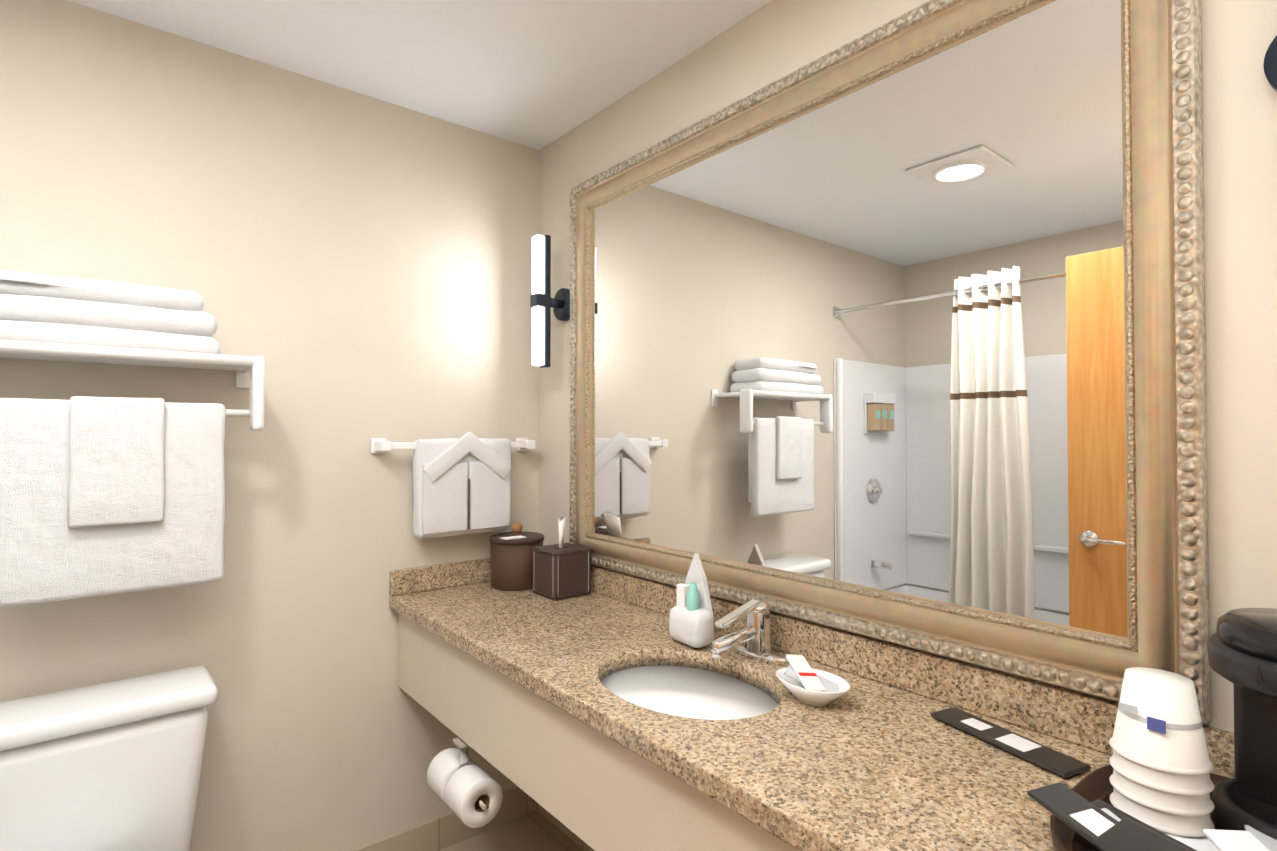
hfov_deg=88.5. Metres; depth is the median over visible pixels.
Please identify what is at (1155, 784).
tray
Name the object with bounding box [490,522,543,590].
ice bucket
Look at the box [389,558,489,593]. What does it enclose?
backsplash
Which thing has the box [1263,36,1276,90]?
sconce
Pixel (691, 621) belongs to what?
holder
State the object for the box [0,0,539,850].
wall
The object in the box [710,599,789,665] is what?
faucet
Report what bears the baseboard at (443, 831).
attached to the wall at (352, 268)
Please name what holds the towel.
hanging from the towel rail
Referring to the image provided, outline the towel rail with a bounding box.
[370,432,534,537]
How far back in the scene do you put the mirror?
1.28 m
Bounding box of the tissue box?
[533,516,590,600]
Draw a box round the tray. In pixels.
[1027,608,1276,850]
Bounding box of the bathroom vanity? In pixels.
[398,614,792,850]
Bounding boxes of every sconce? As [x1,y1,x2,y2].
[530,235,569,367]
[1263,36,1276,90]
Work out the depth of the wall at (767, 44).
0.96 m
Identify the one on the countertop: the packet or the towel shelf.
the packet
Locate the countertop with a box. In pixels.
[389,582,1112,850]
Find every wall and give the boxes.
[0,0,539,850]
[539,0,1276,732]
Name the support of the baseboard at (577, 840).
attached to the wall at (767, 44)
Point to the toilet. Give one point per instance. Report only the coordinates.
(112, 766)
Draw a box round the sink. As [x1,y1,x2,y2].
[589,650,792,729]
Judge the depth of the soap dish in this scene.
1.25 m
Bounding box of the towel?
[413,432,511,537]
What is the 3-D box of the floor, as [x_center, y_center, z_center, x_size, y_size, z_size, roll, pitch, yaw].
[-0.685,1.444,0.701,2.910,0.120,2.490,1,-1,-39]
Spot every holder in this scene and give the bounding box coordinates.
[427,737,502,827]
[669,553,713,647]
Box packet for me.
[930,707,1090,777]
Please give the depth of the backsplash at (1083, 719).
1.25 m
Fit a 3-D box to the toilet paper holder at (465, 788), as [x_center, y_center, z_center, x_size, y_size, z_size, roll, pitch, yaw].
[-0.460,0.918,1.724,0.115,0.174,0.260,1,-1,-39]
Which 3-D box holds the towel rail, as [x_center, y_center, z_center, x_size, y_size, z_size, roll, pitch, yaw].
[-0.588,0.192,2.182,0.558,0.341,0.113,1,-1,-39]
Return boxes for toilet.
[0,665,217,850]
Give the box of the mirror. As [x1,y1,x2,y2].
[569,0,1209,723]
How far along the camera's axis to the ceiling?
1.79 m
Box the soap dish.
[776,654,850,706]
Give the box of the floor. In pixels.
[440,810,583,850]
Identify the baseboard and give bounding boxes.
[351,787,536,850]
[537,803,593,850]
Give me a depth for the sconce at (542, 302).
2.22 m
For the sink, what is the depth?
1.42 m
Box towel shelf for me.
[0,269,264,606]
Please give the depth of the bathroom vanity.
1.35 m
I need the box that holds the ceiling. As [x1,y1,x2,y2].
[68,0,771,150]
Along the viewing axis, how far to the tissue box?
2.06 m
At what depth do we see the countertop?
1.09 m
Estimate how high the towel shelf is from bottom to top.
0.724 m
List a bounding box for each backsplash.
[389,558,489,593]
[591,564,1234,777]

